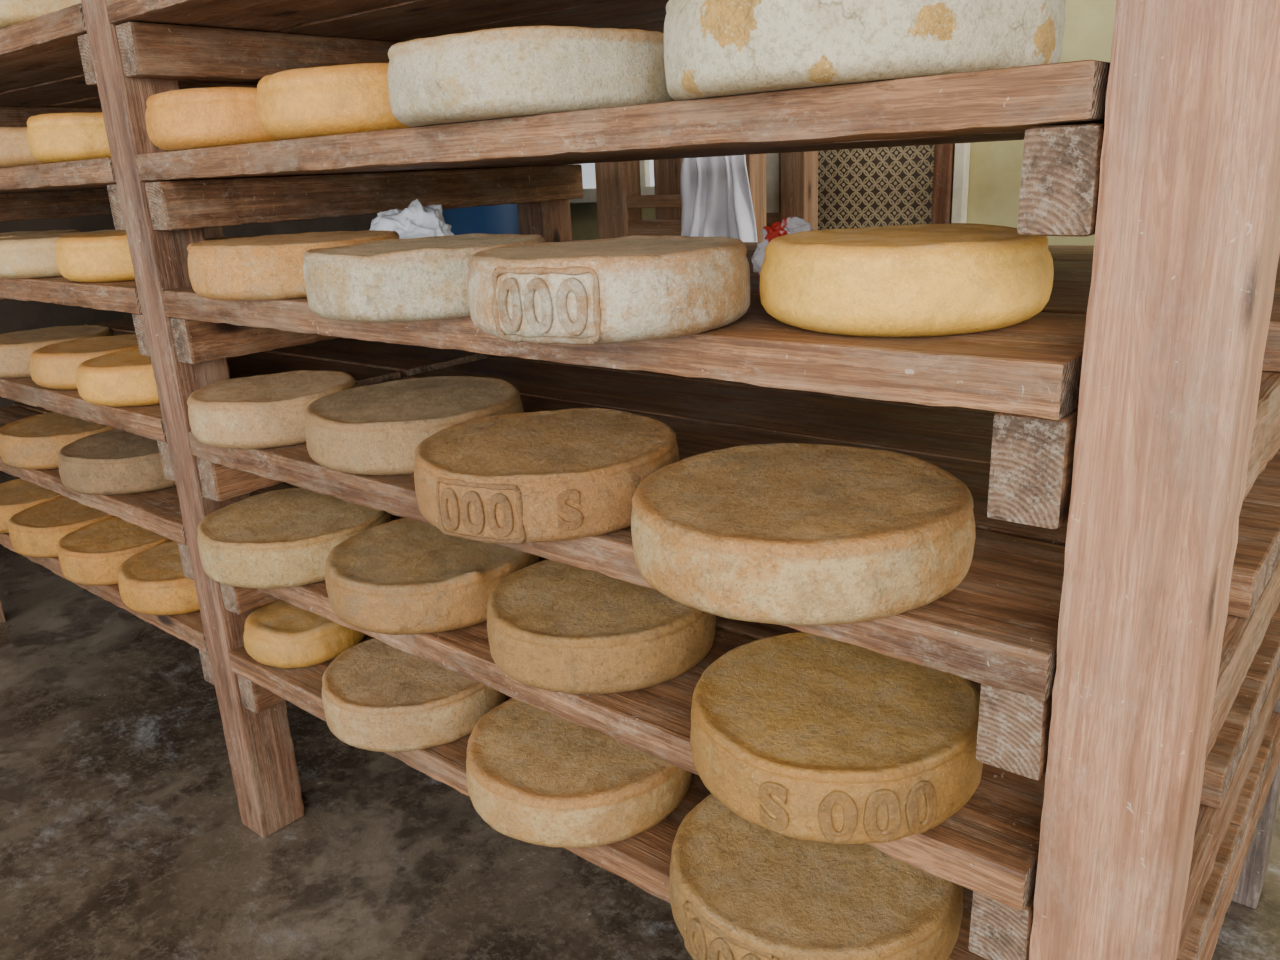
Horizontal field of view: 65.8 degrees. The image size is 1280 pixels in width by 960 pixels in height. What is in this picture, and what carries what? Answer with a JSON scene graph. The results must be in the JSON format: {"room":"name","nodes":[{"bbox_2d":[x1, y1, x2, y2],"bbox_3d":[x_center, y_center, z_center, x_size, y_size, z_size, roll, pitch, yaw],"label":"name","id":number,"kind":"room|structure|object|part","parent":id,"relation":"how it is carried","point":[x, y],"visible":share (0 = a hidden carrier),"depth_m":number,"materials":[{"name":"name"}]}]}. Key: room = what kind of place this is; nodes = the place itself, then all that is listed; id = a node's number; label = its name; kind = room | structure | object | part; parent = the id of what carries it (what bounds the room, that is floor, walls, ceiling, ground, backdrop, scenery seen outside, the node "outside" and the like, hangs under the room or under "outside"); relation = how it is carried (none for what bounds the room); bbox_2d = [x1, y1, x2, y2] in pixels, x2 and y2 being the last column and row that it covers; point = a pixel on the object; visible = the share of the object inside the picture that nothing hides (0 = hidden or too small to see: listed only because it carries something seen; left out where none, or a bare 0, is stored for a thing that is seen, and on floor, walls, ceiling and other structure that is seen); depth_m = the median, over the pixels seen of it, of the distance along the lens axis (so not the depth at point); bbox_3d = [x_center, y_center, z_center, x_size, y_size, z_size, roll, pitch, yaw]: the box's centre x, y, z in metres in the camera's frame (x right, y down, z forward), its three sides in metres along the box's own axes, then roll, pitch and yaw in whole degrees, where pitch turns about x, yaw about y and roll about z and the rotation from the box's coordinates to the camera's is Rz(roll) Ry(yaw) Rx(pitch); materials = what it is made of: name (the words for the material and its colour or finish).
{"room":"cheese aging room","nodes":[
{"label":"cheese aging room","id":0,"kind":"room"},
{"bbox_2d":[0,188,132,407],"bbox_3d":[-4.774,-0.980,3.606,0.120,2.700,6.120,11,22,38],"label":"wall","id":1,"kind":"structure","parent":0,"point":[15,315],"depth_m":5.42,"materials":[{"name":"paint"}]},
{"bbox_2d":[0,471,1279,959],"bbox_3d":[-1.225,1.084,1.176,9.000,0.100,6.000,11,22,38],"label":"floor","id":2,"kind":"structure","parent":0,"point":[124,836],"depth_m":2.01,"materials":[{"name":"concrete"}]},
{"bbox_2d":[442,204,518,234],"bbox_3d":[-0.510,-0.460,3.598,0.540,1.325,0.540,11,22,38],"label":"drum","id":3,"kind":"object","parent":2,"relation":"on","point":[503,218],"visible":0.02,"depth_m":3.21,"materials":[{"name":"blue plastic"}]},
{"bbox_2d":[0,0,1279,959],"bbox_3d":[-0.554,-0.502,2.112,3.387,2.300,1.042,11,22,38],"label":"storage rack","id":4,"kind":"object","parent":2,"relation":"on","point":[1113,619],"visible":0.65,"depth_m":0.99,"materials":[{"name":"brown wood"}]},
{"bbox_3d":[-2.127,-0.639,2.786,0.085,2.300,0.100,11,22,38],"label":"post","id":5,"kind":"part","parent":4,"relation":"part of","materials":[{"name":"brown wood"}]},
{"bbox_2d":[0,127,46,167],"bbox_3d":[-1.280,-0.724,2.157,0.288,0.082,0.291,11,22,38],"label":"cheese wheel","id":6,"kind":"object","parent":4,"relation":"on","point":[14,148],"visible":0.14,"depth_m":2.02,"materials":[{"name":"beige food"}]},
{"bbox_2d":[0,478,63,532],"bbox_3d":[-1.670,0.064,2.706,0.292,0.083,0.294,11,22,38],"label":"cheese wheel","id":7,"kind":"object","parent":4,"relation":"on","point":[17,495],"visible":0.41,"depth_m":2.63,"materials":[{"name":"food"}]},
{"bbox_2d":[0,230,79,237],"bbox_3d":[-1.513,-0.552,2.381,0.313,0.083,0.316,11,22,38],"label":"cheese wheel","id":8,"kind":"object","parent":4,"relation":"on","point":[7,234],"visible":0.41,"depth_m":2.42,"materials":[{"name":"beige food"}]},
{"bbox_2d":[0,0,80,28],"bbox_3d":[-1.103,-0.910,1.910,0.305,0.088,0.307,11,22,38],"label":"cheese wheel","id":9,"kind":"object","parent":4,"relation":"on","point":[12,12],"visible":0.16,"depth_m":1.78,"materials":[{"name":"beige food"}]},
{"bbox_2d":[0,412,114,469],"bbox_3d":[-1.394,-0.109,2.447,0.337,0.082,0.333,11,22,38],"label":"cheese wheel","id":10,"kind":"object","parent":4,"relation":"on","point":[34,442],"visible":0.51,"depth_m":2.31,"materials":[{"name":"beige food"}]},
{"bbox_2d":[0,325,114,377],"bbox_3d":[-1.449,-0.317,2.422,0.306,0.082,0.303,11,22,38],"label":"cheese wheel","id":11,"kind":"object","parent":4,"relation":"on","point":[16,348],"visible":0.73,"depth_m":2.33,"materials":[{"name":"beige food"}]},
{"bbox_2d":[0,230,121,278],"bbox_3d":[-1.259,-0.500,2.176,0.316,0.082,0.321,11,22,38],"label":"cheese wheel","id":12,"kind":"object","parent":4,"relation":"on","point":[21,256],"visible":0.51,"depth_m":2.03,"materials":[{"name":"beige food"}]},
{"bbox_2d":[8,497,116,557],"bbox_3d":[-1.438,0.110,2.521,0.295,0.084,0.296,11,22,38],"label":"cheese wheel","id":13,"kind":"object","parent":4,"relation":"on","point":[34,531],"visible":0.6,"depth_m":2.41,"materials":[{"name":"food"}]},
{"bbox_2d":[26,112,110,162],"bbox_3d":[-1.054,-0.674,1.952,0.274,0.088,0.270,11,22,38],"label":"cheese wheel","id":14,"kind":"object","parent":4,"relation":"on","point":[51,137],"visible":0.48,"depth_m":1.83,"materials":[{"name":"beige food"}]},
{"bbox_2d":[30,334,138,389],"bbox_3d":[-1.210,-0.268,2.231,0.291,0.083,0.290,11,22,38],"label":"cheese wheel","id":15,"kind":"object","parent":4,"relation":"on","point":[53,366],"visible":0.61,"depth_m":2.12,"materials":[{"name":"beige food"}]},
{"bbox_2d":[55,231,134,282],"bbox_3d":[-1.019,-0.453,1.984,0.275,0.088,0.271,11,22,38],"label":"cheese wheel","id":16,"kind":"object","parent":4,"relation":"on","point":[94,257],"visible":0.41,"depth_m":1.86,"materials":[{"name":"yellow food"}]},
{"bbox_2d":[57,517,172,585],"bbox_3d":[-1.206,0.157,2.338,0.295,0.082,0.297,11,22,38],"label":"cheese wheel","id":17,"kind":"object","parent":4,"relation":"on","point":[93,553],"visible":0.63,"depth_m":2.23,"materials":[{"name":"food"}]},
{"bbox_2d":[58,429,175,494],"bbox_3d":[-1.115,-0.053,2.225,0.337,0.083,0.335,11,22,38],"label":"cheese wheel","id":18,"kind":"object","parent":4,"relation":"on","point":[111,462],"visible":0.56,"depth_m":2.09,"materials":[{"name":"beige food"}]},
{"bbox_2d":[76,348,229,406],"bbox_3d":[-1.000,-0.218,2.038,0.284,0.083,0.282,11,22,38],"label":"cheese wheel","id":19,"kind":"object","parent":4,"relation":"on","point":[125,378],"visible":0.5,"depth_m":1.92,"materials":[{"name":"yellow food"}]},
{"bbox_2d":[117,541,199,614],"bbox_3d":[-0.978,0.203,2.157,0.283,0.083,0.284,11,22,38],"label":"cheese wheel","id":20,"kind":"object","parent":4,"relation":"on","point":[153,581],"visible":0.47,"depth_m":2.04,"materials":[{"name":"food"}]},
{"bbox_3d":[-0.829,-0.376,1.752,0.089,2.300,0.100,11,22,38],"label":"post","id":21,"kind":"part","parent":4,"relation":"part of","materials":[{"name":"brown wood"}]},
{"bbox_2d":[145,87,277,150],"bbox_3d":[-0.641,-0.583,1.606,0.290,0.085,0.287,11,22,38],"label":"cheese wheel","id":22,"kind":"object","parent":4,"relation":"on","point":[191,118],"visible":0.58,"depth_m":1.48,"materials":[{"name":"food"}]},
{"bbox_3d":[-1.532,-0.883,3.471,0.085,2.300,0.100,11,22,38],"label":"post","id":23,"kind":"part","parent":4,"relation":"part of","materials":[{"name":"brown wood"}]},
{"bbox_2d":[187,370,356,448],"bbox_3d":[-0.636,-0.127,1.734,0.286,0.083,0.284,11,22,38],"label":"cheese wheel","id":24,"kind":"object","parent":4,"relation":"on","point":[257,411],"visible":0.86,"depth_m":1.62,"materials":[{"name":"beige food"}]},
{"bbox_2d":[187,230,399,300],"bbox_3d":[-0.549,-0.350,1.594,0.331,0.082,0.329,11,22,38],"label":"cheese wheel","id":25,"kind":"object","parent":4,"relation":"on","point":[265,267],"visible":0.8,"depth_m":1.45,"materials":[{"name":"beige food"}]},
{"bbox_2d":[197,487,391,588],"bbox_3d":[-0.618,0.096,1.783,0.332,0.084,0.333,11,22,38],"label":"cheese wheel","id":26,"kind":"object","parent":4,"relation":"on","point":[282,538],"visible":0.77,"depth_m":1.67,"materials":[{"name":"beige food"}]},
{"bbox_2d":[243,599,364,668],"bbox_3d":[-0.641,0.283,1.899,0.227,0.078,0.224,11,22,38],"label":"cheese wheel","id":27,"kind":"object","parent":4,"relation":"on","point":[279,633],"visible":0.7,"depth_m":1.82,"materials":[{"name":"food"}]},
{"bbox_2d":[255,63,409,139],"bbox_3d":[-0.404,-0.543,1.438,0.293,0.089,0.295,11,22,38],"label":"cheese wheel","id":28,"kind":"object","parent":4,"relation":"on","point":[348,98],"visible":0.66,"depth_m":1.31,"materials":[{"name":"beige food"}]},
{"bbox_2d":[369,199,453,238],"bbox_3d":[-0.436,-0.471,1.885,0.257,0.126,0.124,11,22,38],"label":"plastic bag","id":29,"kind":"object","parent":4,"relation":"on","point":[417,220],"visible":0.38,"depth_m":1.84,"materials":[{"name":"white plastic"}]},
{"bbox_2d":[322,638,505,751],"bbox_3d":[-0.375,0.344,1.659,0.301,0.083,0.302,11,22,38],"label":"cheese wheel","id":30,"kind":"object","parent":4,"relation":"on","point":[377,696],"visible":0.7,"depth_m":1.56,"materials":[{"name":"beige food"}]},
{"bbox_2d":[304,376,523,474],"bbox_3d":[-0.357,-0.093,1.580,0.340,0.086,0.341,11,22,38],"label":"cheese wheel","id":31,"kind":"object","parent":4,"relation":"on","point":[375,429],"visible":0.84,"depth_m":1.48,"materials":[{"name":"beige food"}]},
{"bbox_2d":[303,233,544,321],"bbox_3d":[-0.276,-0.271,1.299,0.314,0.084,0.317,11,22,38],"label":"cheese wheel","id":32,"kind":"object","parent":4,"relation":"on","point":[423,278],"visible":0.84,"depth_m":1.16,"materials":[{"name":"beige food"}]},
{"bbox_2d":[325,518,539,634],"bbox_3d":[-0.331,0.140,1.587,0.335,0.090,0.336,6,19,26],"label":"cheese wheel","id":33,"kind":"object","parent":4,"relation":"on","point":[403,576],"visible":0.7,"depth_m":1.47,"materials":[{"name":"beige food"}]},
{"bbox_2d":[387,26,674,126],"bbox_3d":[-0.124,-0.474,1.181,0.345,0.085,0.342,11,22,38],"label":"cheese wheel","id":34,"kind":"object","parent":4,"relation":"on","point":[505,72],"visible":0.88,"depth_m":1.04,"materials":[{"name":"white food"}]},
{"bbox_3d":[-0.234,-0.620,2.438,0.089,2.300,0.100,11,22,38],"label":"post","id":35,"kind":"part","parent":4,"relation":"part of","materials":[{"name":"brown wood"}]},
{"bbox_2d":[414,408,679,544],"bbox_3d":[-0.122,-0.015,1.295,0.347,0.085,0.351,11,22,38],"label":"cheese wheel","id":36,"kind":"object","parent":4,"relation":"on","point":[572,473],"visible":0.96,"depth_m":1.18,"materials":[{"name":"brown food"}]},
{"bbox_2d":[466,698,691,847],"bbox_3d":[-0.086,0.401,1.431,0.325,0.085,0.328,11,22,38],"label":"cheese wheel","id":37,"kind":"object","parent":4,"relation":"on","point":[537,776],"visible":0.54,"depth_m":1.32,"materials":[{"name":"beige food"}]},
{"bbox_2d":[487,559,715,693],"bbox_3d":[-0.054,0.192,1.390,0.321,0.084,0.321,11,22,38],"label":"cheese wheel","id":38,"kind":"object","parent":4,"relation":"on","point":[554,626],"visible":0.72,"depth_m":1.28,"materials":[{"name":"beige food"}]},
{"bbox_2d":[467,235,749,344],"bbox_3d":[-0.033,-0.212,1.073,0.302,0.085,0.305,14,24,42],"label":"cheese wheel","id":39,"kind":"object","parent":4,"relation":"on","point":[633,288],"visible":1,"depth_m":0.95,"materials":[{"name":"beige food"}]},
{"bbox_2d":[751,216,813,273],"bbox_3d":[0.219,-0.348,1.468,0.138,0.083,0.050,11,22,38],"label":"packet","id":40,"kind":"object","parent":4,"relation":"on","point":[789,225],"visible":0.26,"depth_m":1.46,"materials":[{"name":"white plastic"}]},
{"bbox_2d":[631,443,975,625],"bbox_3d":[0.169,0.046,1.055,0.358,0.087,0.356,11,22,38],"label":"cheese wheel","id":41,"kind":"object","parent":4,"relation":"on","point":[801,534],"visible":1,"depth_m":0.94,"materials":[{"name":"beige food"}]},
{"bbox_2d":[669,794,962,959],"bbox_3d":[0.203,0.470,1.169,0.336,0.083,0.343,11,22,38],"label":"cheese wheel","id":42,"kind":"object","parent":4,"relation":"on","point":[740,889],"visible":0.77,"depth_m":1.09,"materials":[{"name":"yellow food"}]},
{"bbox_2d":[690,632,982,843],"bbox_3d":[0.212,0.273,1.092,0.315,0.085,0.319,11,22,38],"label":"cheese wheel","id":43,"kind":"object","parent":4,"relation":"on","point":[799,735],"visible":0.94,"depth_m":1.01,"materials":[{"name":"yellow food"}]},
{"bbox_2d":[664,0,1064,100],"bbox_3d":[0.207,-0.419,0.946,0.366,0.091,0.368,11,22,38],"label":"cheese wheel","id":44,"kind":"object","parent":4,"relation":"on","point":[713,48],"visible":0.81,"depth_m":0.80,"materials":[{"name":"white food"}]},
{"bbox_2d":[760,223,1053,336],"bbox_3d":[0.267,-0.209,1.013,0.289,0.088,0.287,11,22,38],"label":"cheese wheel","id":45,"kind":"object","parent":4,"relation":"on","point":[916,280],"visible":0.98,"depth_m":0.90,"materials":[{"name":"food"}]},
{"bbox_3d":[0.414,-0.123,0.762,0.110,2.300,0.100,11,22,38],"label":"post","id":46,"kind":"part","parent":4,"relation":"part of","materials":[{"name":"brown wood"}]},
{"bbox_3d":[0.762,0.324,1.264,0.049,0.078,0.838,11,22,38],"label":"rail","id":47,"kind":"part","parent":4,"relation":"part of","materials":[{"name":"brown wood"}]},
{"bbox_3d":[0.771,0.524,1.327,0.049,0.078,0.838,11,22,38],"label":"rail","id":48,"kind":"part","parent":4,"relation":"part of","materials":[{"name":"brown wood"}]},
{"bbox_3d":[0.752,0.110,1.197,0.049,0.078,0.838,11,22,38],"label":"rail","id":49,"kind":"part","parent":4,"relation":"part of","materials":[{"name":"brown wood"}]},
{"bbox_3d":[1.010,-0.368,1.447,0.110,2.300,0.100,11,22,38],"label":"post","id":50,"kind":"part","parent":4,"relation":"part of","materials":[{"name":"brown wood"}]},
{"bbox_3d":[0.740,-0.129,1.122,0.049,0.078,0.838,11,22,38],"label":"rail","id":51,"kind":"part","parent":4,"relation":"part of","materials":[{"name":"brown wood"}]},
{"bbox_2d":[595,151,817,241],"bbox_3d":[0.211,-0.388,3.067,0.630,1.440,0.420,11,22,38],"label":"wooden stand","id":52,"kind":"object","parent":2,"relation":"on","point":[620,201],"visible":0.14,"depth_m":2.89,"materials":[{"name":"brown wood"}]},
{"bbox_3d":[-0.041,-0.370,3.114,0.110,1.400,0.080,11,22,38],"label":"leg","id":53,"kind":"part","parent":52,"relation":"part of","materials":[{"name":"brown wood"}]},
{"bbox_3d":[0.115,-0.796,2.819,0.360,0.035,0.050,11,22,38],"label":"rail","id":54,"kind":"part","parent":52,"relation":"part of","materials":[{"name":"brown wood"}]},
{"bbox_3d":[0.119,-0.722,2.842,0.360,0.050,0.050,11,22,38],"label":"rail","id":55,"kind":"part","parent":52,"relation":"part of","materials":[{"name":"brown wood"}]},
{"bbox_3d":[0.137,-0.442,3.318,0.110,1.400,0.080,11,22,38],"label":"leg","id":56,"kind":"part","parent":52,"relation":"part of","materials":[{"name":"brown wood"}]},
{"bbox_2d":[680,155,757,241],"bbox_3d":[0.197,-0.760,2.607,0.252,0.374,0.042,10,22,36],"label":"draped cloth","id":57,"kind":"object","parent":52,"relation":"hanging from","point":[716,200],"visible":0.61,"depth_m":2.61,"materials":[{"name":"white fabric"}]},
{"bbox_3d":[0.311,-0.298,2.833,0.080,1.400,0.080,11,22,38],"label":"leg","id":58,"kind":"part","parent":52,"relation":"part of","materials":[{"name":"brown wood"}]},
{"bbox_3d":[0.296,-0.795,3.046,0.360,0.050,0.050,11,22,38],"label":"rail","id":59,"kind":"part","parent":52,"relation":"part of","materials":[{"name":"brown wood"}]},
{"bbox_3d":[0.488,-0.371,3.038,0.080,1.400,0.080,11,22,38],"label":"leg","id":60,"kind":"part","parent":52,"relation":"part of","materials":[{"name":"brown wood"}]},
{"bbox_2d":[223,0,1114,245],"bbox_3d":[0.643,-1.042,2.980,9.000,2.700,0.140,11,22,38],"label":"wall","id":61,"kind":"structure","parent":0,"point":[995,167],"depth_m":2.70,"materials":[{"name":"beige paint"}]},
{"bbox_2d":[570,160,654,202],"bbox_3d":[0.013,-1.270,3.349,0.800,0.630,0.039,11,22,38],"label":"window","id":62,"kind":"structure","parent":61,"relation":"in","point":[646,166],"depth_m":3.56,"materials":[{"name":"clear glass"}]},
{"bbox_3d":[0.026,-0.994,3.436,0.700,0.050,0.039,11,22,38],"label":"frame","id":63,"kind":"part","parent":62,"relation":"part of","materials":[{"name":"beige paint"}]},
{"bbox_3d":[0.020,-1.273,3.358,0.700,0.530,0.013,11,22,38],"label":"pane","id":64,"kind":"part","parent":62,"relation":"part of","materials":[{"name":"clear glass"}]},
{"bbox_3d":[0.009,-1.271,3.352,0.030,0.530,0.039,11,22,38],"label":"frame","id":65,"kind":"part","parent":62,"relation":"part of","materials":[{"name":"beige paint"}]},
{"bbox_2d":[766,153,778,212],"bbox_3d":[0.432,-0.822,3.145,0.050,2.200,0.039,11,22,38],"label":"trim","id":66,"kind":"structure","parent":61,"relation":"attached to","point":[772,159],"depth_m":3.09,"materials":[{"name":"beige paint"}]},
{"bbox_2d":[779,144,954,229],"bbox_3d":[0.667,-0.725,2.968,0.550,2.100,0.049,11,22,38],"label":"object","id":67,"kind":"structure","parent":61,"relation":"in","point":[903,185],"depth_m":2.88,"materials":[{"name":"brown wood"}]},
{"bbox_3d":[0.471,-0.765,3.124,0.045,2.100,0.049,11,22,38],"label":"frame","id":68,"kind":"part","parent":67,"relation":"part of","materials":[{"name":"brown wood"}]},
{"bbox_3d":[0.666,-0.857,2.938,0.455,1.670,0.023,11,22,38],"label":"lattice panel","id":69,"kind":"part","parent":67,"relation":"part of","materials":[{"name":"beige wood"}]},
{"bbox_3d":[0.860,-0.686,2.815,0.050,2.100,0.049,11,22,38],"label":"frame","id":70,"kind":"part","parent":67,"relation":"part of","materials":[{"name":"brown wood"}]},
{"bbox_2d":[951,143,970,222],"bbox_3d":[0.895,-0.728,2.776,0.030,2.200,0.039,11,22,38],"label":"trim","id":71,"kind":"structure","parent":61,"relation":"attached to","point":[962,150],"depth_m":2.73,"materials":[{"name":"beige paint"}]}
]}

